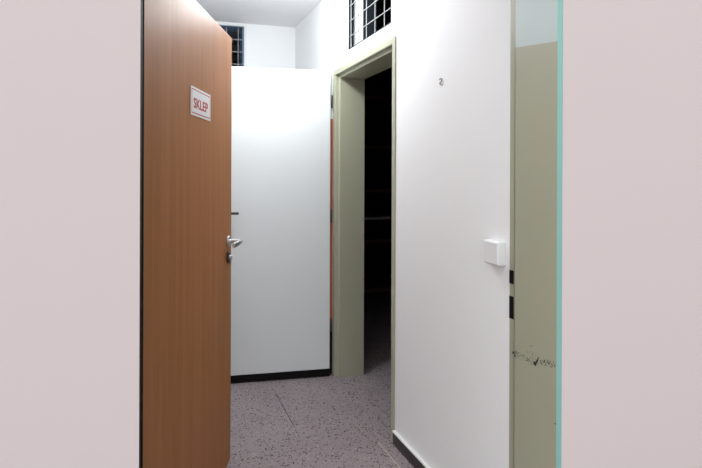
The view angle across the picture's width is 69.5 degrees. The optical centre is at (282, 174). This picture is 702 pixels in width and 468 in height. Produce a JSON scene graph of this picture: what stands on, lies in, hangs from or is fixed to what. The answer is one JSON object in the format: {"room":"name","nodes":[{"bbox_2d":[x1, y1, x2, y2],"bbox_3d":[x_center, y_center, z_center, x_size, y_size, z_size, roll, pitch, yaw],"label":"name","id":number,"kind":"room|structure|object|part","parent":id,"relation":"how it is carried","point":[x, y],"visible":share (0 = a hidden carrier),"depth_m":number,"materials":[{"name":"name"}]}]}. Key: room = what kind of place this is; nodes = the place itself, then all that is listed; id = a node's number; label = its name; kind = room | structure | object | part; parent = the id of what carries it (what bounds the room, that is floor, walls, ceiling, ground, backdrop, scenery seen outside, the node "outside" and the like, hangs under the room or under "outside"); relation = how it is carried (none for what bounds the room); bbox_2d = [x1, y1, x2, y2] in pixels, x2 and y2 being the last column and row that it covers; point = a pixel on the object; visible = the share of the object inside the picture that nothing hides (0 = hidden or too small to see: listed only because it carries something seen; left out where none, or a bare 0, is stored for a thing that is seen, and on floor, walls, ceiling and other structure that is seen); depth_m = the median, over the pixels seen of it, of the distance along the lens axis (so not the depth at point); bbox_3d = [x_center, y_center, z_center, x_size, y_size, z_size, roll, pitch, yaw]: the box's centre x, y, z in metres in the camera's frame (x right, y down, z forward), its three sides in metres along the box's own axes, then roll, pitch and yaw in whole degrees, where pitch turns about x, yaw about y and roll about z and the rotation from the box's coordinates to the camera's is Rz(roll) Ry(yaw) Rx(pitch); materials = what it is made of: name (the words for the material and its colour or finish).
{"room":"corridor","nodes":[
{"label":"corridor","id":0,"kind":"room"},
{"bbox_2d":[216,21,294,68],"bbox_3d":[-0.783,0.040,4.100,1.788,2.594,0.150,0,0,-15],"label":"wall","id":1,"kind":"structure","parent":0,"point":[268,46],"depth_m":4.20,"materials":[{"name":"white paint"}]},
{"bbox_2d":[217,22,246,66],"bbox_3d":[-0.735,-0.986,4.324,0.907,0.531,0.578,0,0,-15],"label":"window","id":2,"kind":"structure","parent":1,"relation":"in","point":[237,32],"depth_m":4.15,"materials":[{"name":"metal"}]},
{"bbox_2d":[226,27,241,66],"bbox_3d":[-0.671,-0.990,4.079,0.703,0.491,0.013,0,0,-15],"label":"grille","id":3,"kind":"object","parent":2,"relation":"attached to","point":[238,28],"depth_m":4.16,"materials":[{"name":"metal"}]},
{"bbox_2d":[196,0,321,61],"bbox_3d":[-0.542,-1.334,3.493,5.900,0.156,4.163,0,0,-15],"label":"ceiling","id":4,"kind":"structure","parent":0,"point":[284,13],"depth_m":3.84,"materials":[{"name":"paint"}]},
{"bbox_2d":[232,61,391,277],"bbox_3d":[-0.170,0.042,5.680,4.070,2.594,0.120,0,0,-15],"label":"wall","id":5,"kind":"structure","parent":0,"point":[378,119],"depth_m":5.96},
{"bbox_2d":[226,291,413,467],"bbox_3d":[-1.261,1.390,-0.533,9.300,0.131,11.600,0,0,-15],"label":"floor","id":6,"kind":"structure","parent":0,"point":[330,421],"depth_m":2.74,"materials":[{"name":"stone"}]},
{"bbox_2d":[364,96,391,291],"bbox_3d":[0.969,0.182,4.804,1.295,2.300,0.479,0,0,-15],"label":"shelf rack","id":7,"kind":"object","parent":6,"relation":"on","point":[375,284],"visible":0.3,"depth_m":4.62,"materials":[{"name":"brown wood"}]},
{"bbox_3d":[0.833,0.392,4.539,0.300,0.028,0.034,0,0,-15],"label":"rail","id":8,"kind":"part","parent":7,"relation":"part of","materials":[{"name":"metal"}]},
{"bbox_3d":[0.963,1.047,4.815,1.295,0.030,0.457,0,0,-15],"label":"shelf","id":9,"kind":"part","parent":7,"relation":"part of","materials":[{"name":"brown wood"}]},
{"bbox_3d":[0.968,-0.253,4.815,1.295,0.030,0.457,0,0,-15],"label":"shelf","id":10,"kind":"part","parent":7,"relation":"part of","materials":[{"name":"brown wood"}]},
{"bbox_3d":[0.967,0.147,4.815,1.295,0.030,0.457,0,0,-15],"label":"shelf","id":11,"kind":"part","parent":7,"relation":"part of","materials":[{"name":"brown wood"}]},
{"bbox_3d":[0.965,0.602,4.815,1.295,0.030,0.457,0,0,-15],"label":"shelf","id":12,"kind":"part","parent":7,"relation":"part of","materials":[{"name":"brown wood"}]},
{"bbox_3d":[0.970,-0.703,4.815,1.295,0.030,0.457,0,0,-15],"label":"shelf","id":13,"kind":"part","parent":7,"relation":"part of","materials":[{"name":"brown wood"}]},
{"bbox_2d":[0,0,701,467],"bbox_3d":[0.006,-0.035,1.369,5.900,2.750,0.228,0,0,-15],"label":"wall","id":14,"kind":"structure","parent":0,"point":[70,69],"depth_m":1.16,"materials":[{"name":"grey paint"}]},
{"bbox_2d":[141,0,241,467],"bbox_3d":[-0.302,0.345,1.868,0.112,1.972,0.962,0,0,9],"label":"door","id":15,"kind":"structure","parent":14,"relation":"in","point":[187,257],"depth_m":1.74,"materials":[{"name":"brown wood"}]},
{"bbox_2d":[190,85,210,120],"bbox_3d":[-0.310,-0.268,1.894,0.003,0.105,0.234,0,0,9],"label":"sign","id":16,"kind":"object","parent":15,"relation":"attached to","point":[200,101],"visible":1,"depth_m":1.88,"materials":[{"name":"white plastic"}]},
{"bbox_3d":[-0.248,0.302,2.285,0.009,0.052,0.052,0,0,9],"label":"handle","id":17,"kind":"part","parent":15,"relation":"part of","materials":[{"name":"metal"}]},
{"bbox_3d":[-0.222,0.304,2.226,0.064,0.025,0.129,0,0,9],"label":"lever","id":18,"kind":"part","parent":15,"relation":"part of","materials":[{"name":"metal"}]},
{"bbox_2d":[139,0,562,467],"bbox_3d":[0.218,0.296,1.426,1.201,2.090,0.233,0,0,-15],"label":"door frame","id":19,"kind":"structure","parent":14,"relation":"attached to","point":[536,28],"depth_m":1.56,"materials":[{"name":"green metal"}]},
{"bbox_2d":[377,0,391,71],"bbox_3d":[1.329,0.048,3.919,1.816,2.594,4.043,0,0,-15],"label":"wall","id":20,"kind":"structure","parent":0,"point":[380,3],"depth_m":3.87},
{"bbox_2d":[295,0,510,467],"bbox_3d":[0.352,0.044,3.665,0.190,2.594,4.043,0,0,-15],"label":"wall","id":21,"kind":"structure","parent":0,"point":[453,137],"depth_m":2.05,"materials":[{"name":"white paint"}]},
{"bbox_2d":[231,66,332,382],"bbox_3d":[-0.088,0.314,3.213,0.869,2.020,0.102,0,0,-11],"label":"door","id":22,"kind":"structure","parent":21,"relation":"in","point":[282,135],"depth_m":3.24,"materials":[{"name":"white laminate"}]},
{"bbox_2d":[332,36,395,441],"bbox_3d":[0.540,0.325,2.933,0.201,2.033,0.876,0,0,-15],"label":"door frame","id":23,"kind":"structure","parent":21,"relation":"attached to","point":[349,79],"depth_m":3.30,"materials":[{"name":"green metal"}]},
{"bbox_2d":[348,0,391,49],"bbox_3d":[0.569,-0.965,2.839,0.189,0.387,0.579,0,0,-15],"label":"window","id":24,"kind":"structure","parent":21,"relation":"in","point":[369,11],"depth_m":3.10,"materials":[{"name":"metal"}]},
{"bbox_3d":[0.617,-0.964,2.852,0.090,0.387,0.579,0,0,-15],"label":"frame","id":25,"kind":"part","parent":24,"relation":"part of","materials":[{"name":"metal"}]},
{"bbox_2d":[392,430,430,467],"bbox_3d":[0.651,1.304,2.086,0.017,0.077,0.814,0,0,-15],"label":"baseboard","id":26,"kind":"structure","parent":21,"relation":"attached to","point":[407,451],"depth_m":2.33,"materials":[{"name":"plastic"}]},
{"bbox_2d":[439,78,443,85],"bbox_3d":[0.662,-0.391,2.094,0.006,0.034,0.040,0,0,-15],"label":"number","id":27,"kind":"object","parent":21,"relation":"attached to","point":[441,80],"depth_m":2.09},
{"bbox_2d":[484,239,504,265],"bbox_3d":[0.735,0.270,1.743,0.033,0.082,0.082,0,0,-15],"label":"light switch","id":28,"kind":"object","parent":21,"relation":"attached to","point":[494,250],"visible":1,"depth_m":1.72,"materials":[{"name":"white plastic"}]}
]}

